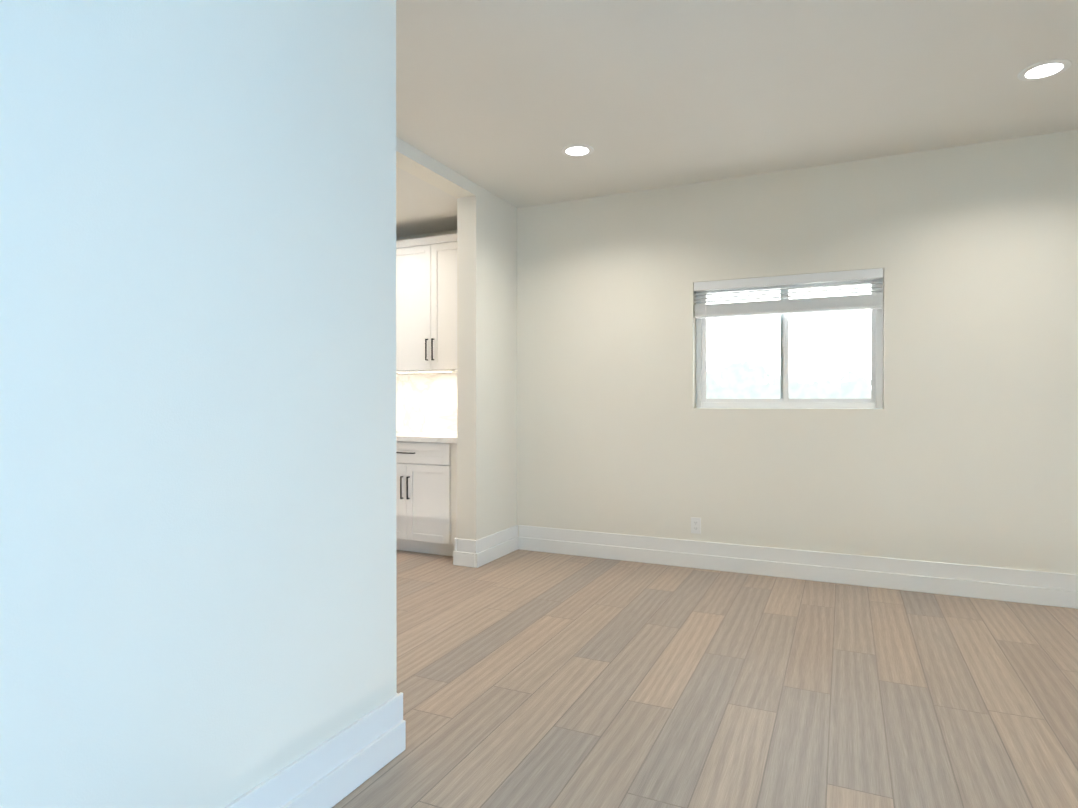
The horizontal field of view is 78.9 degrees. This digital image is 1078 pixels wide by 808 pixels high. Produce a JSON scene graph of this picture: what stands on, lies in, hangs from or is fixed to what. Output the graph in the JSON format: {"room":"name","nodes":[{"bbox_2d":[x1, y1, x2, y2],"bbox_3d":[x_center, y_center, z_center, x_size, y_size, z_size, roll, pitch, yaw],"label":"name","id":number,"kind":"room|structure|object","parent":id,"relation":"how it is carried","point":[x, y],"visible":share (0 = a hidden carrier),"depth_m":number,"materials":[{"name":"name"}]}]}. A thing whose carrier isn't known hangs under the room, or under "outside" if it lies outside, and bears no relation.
{"room":"empty living room","nodes":[
{"label":"empty living room","id":0,"kind":"room"},
{"bbox_2d":[0,0,396,807],"bbox_3d":[-2.031,-0.251,0.276,1.175,2.860,4.815,0,0,25],"label":"wall","id":1,"kind":"structure","parent":0,"point":[196,402],"depth_m":1.52,"materials":[{"name":"paint"}]},
{"bbox_2d":[224,692,405,807],"bbox_3d":[-1.422,1.083,0.174,0.024,0.192,4.537,0,0,25],"label":"baseboard","id":2,"kind":"structure","parent":1,"relation":"attached to","point":[334,770],"depth_m":1.93,"materials":[{"name":"paint"}]},
{"bbox_2d":[396,229,456,432],"bbox_3d":[-1.968,-0.208,6.296,3.797,2.740,0.160,0,0,25],"label":"wall","id":3,"kind":"structure","parent":0,"point":[426,235],"depth_m":5.74,"materials":[{"name":"paint"}]},
{"bbox_2d":[396,372,456,432],"bbox_3d":[-1.869,-0.164,6.152,3.489,0.822,0.012,0,0,25],"label":"backsplash","id":4,"kind":"structure","parent":3,"relation":"attached to","point":[426,402],"depth_m":5.73,"materials":[{"name":"tile"}]},
{"bbox_2d":[396,233,456,372],"bbox_3d":[-0.833,-0.812,5.482,0.976,1.072,0.347,0,0,25],"label":"upper cabinet","id":5,"kind":"object","parent":3,"relation":"attached to","point":[426,304],"depth_m":5.33,"materials":[{"name":"white wood"}]},
{"bbox_2d":[396,166,456,236],"bbox_3d":[-2.878,-1.593,4.339,3.797,0.200,4.470,0,0,25],"label":"ceiling","id":6,"kind":"structure","parent":0,"point":[423,207],"depth_m":4.98,"materials":[{"name":"paint"}]},
{"bbox_2d":[396,137,475,197],"bbox_3d":[-0.998,-1.589,3.692,0.157,0.204,2.257,0,0,25],"label":"header beam","id":7,"kind":"structure","parent":0,"point":[414,161],"depth_m":4.25,"materials":[{"name":"paint"}]},
{"bbox_2d":[457,184,516,539],"bbox_3d":[-0.332,-0.265,5.126,0.157,2.860,0.898,0,0,25],"label":"wall","id":8,"kind":"structure","parent":0,"point":[486,363],"depth_m":4.82,"materials":[{"name":"paint"}]},
{"bbox_2d":[472,525,519,567],"bbox_3d":[-0.316,1.069,4.950,0.027,0.192,0.630,0,0,25],"label":"baseboard","id":9,"kind":"structure","parent":8,"relation":"attached to","point":[487,549],"depth_m":4.91,"materials":[{"name":"paint"}]},
{"bbox_2d":[332,549,1077,807],"bbox_3d":[-0.467,1.206,1.292,10.750,0.060,7.970,0,0,25],"label":"floor","id":10,"kind":"structure","parent":0,"point":[530,679],"depth_m":2.66,"materials":[{"name":"brown wood"}]},
{"bbox_2d":[396,441,456,555],"bbox_3d":[-0.845,0.729,5.321,0.928,0.871,0.657,0,0,25],"label":"base cabinet","id":11,"kind":"object","parent":10,"relation":"on","point":[426,497],"visible":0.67,"depth_m":5.02,"materials":[{"name":"white wood"}]},
{"bbox_2d":[396,0,1077,207],"bbox_3d":[1.306,-1.622,0.407,6.796,0.120,7.879,0,0,25],"label":"ceiling","id":12,"kind":"structure","parent":0,"point":[507,100],"depth_m":3.22,"materials":[{"name":"paint"}]},
{"bbox_2d":[561,144,593,156],"bbox_3d":[0.238,-1.569,4.061,0.204,0.006,0.204,0,0,25],"label":"recessed light","id":13,"kind":"object","parent":12,"relation":"in","point":[577,150],"visible":1,"depth_m":4.05,"materials":[{"name":"white plastic"}]},
{"bbox_2d":[1017,59,1071,80],"bbox_3d":[2.372,-1.566,3.077,0.204,0.006,0.204,0,0,25],"label":"recessed light","id":14,"kind":"object","parent":12,"relation":"in","point":[1044,69],"visible":1,"depth_m":3.07,"materials":[{"name":"white plastic"}]},
{"bbox_2d":[517,129,1077,574],"bbox_3d":[2.937,-0.202,3.909,6.796,2.740,0.160,0,0,25],"label":"wall","id":15,"kind":"structure","parent":0,"point":[961,447],"depth_m":4.28,"materials":[{"name":"paint"}]},
{"bbox_2d":[691,517,700,533],"bbox_3d":[1.117,0.866,4.667,0.070,0.114,0.007,0,0,25],"label":"outlet","id":16,"kind":"object","parent":15,"relation":"attached to","point":[695,525],"visible":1,"depth_m":4.66,"materials":[{"name":"white plastic"}]},
{"bbox_2d":[696,279,882,408],"bbox_3d":[1.696,-0.418,4.526,1.202,0.894,0.069,0,0,25],"label":"window","id":17,"kind":"structure","parent":15,"relation":"in","point":[875,400],"depth_m":4.50,"materials":[{"name":"white plastic"}]},
{"bbox_2d":[694,268,882,402],"bbox_3d":[1.656,-0.436,4.439,1.196,0.856,0.064,0,0,25],"label":"window blind","id":18,"kind":"object","parent":17,"relation":"attached to","point":[825,304],"visible":1,"depth_m":4.41,"materials":[{"name":"white plastic"}]},
{"bbox_2d":[520,525,1077,608],"bbox_3d":[2.762,1.072,3.894,6.496,0.192,0.022,0,0,25],"label":"baseboard","id":19,"kind":"structure","parent":15,"relation":"attached to","point":[983,582],"depth_m":4.31,"materials":[{"name":"paint"}]},
{"label":"outside","id":20,"kind":"structure","parent":0,"visible":0},
{"bbox_2d":[706,284,882,408],"bbox_3d":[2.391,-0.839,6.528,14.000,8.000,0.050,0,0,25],"label":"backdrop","id":21,"kind":"structure","parent":20,"point":[724,383],"depth_m":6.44,"materials":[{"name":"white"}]},
{"bbox_3d":[-2.245,0.727,5.974,0.909,0.871,0.657,0,0,25],"label":"base cabinet","id":22,"kind":"object","parent":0,"visible":0},
{"bbox_2d":[396,432,456,442],"bbox_3d":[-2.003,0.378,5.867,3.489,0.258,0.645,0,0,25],"label":"countertop","id":23,"kind":"structure","parent":22,"relation":"on","point":[426,437],"depth_m":5.06,"materials":[{"name":"stone"}]}
]}

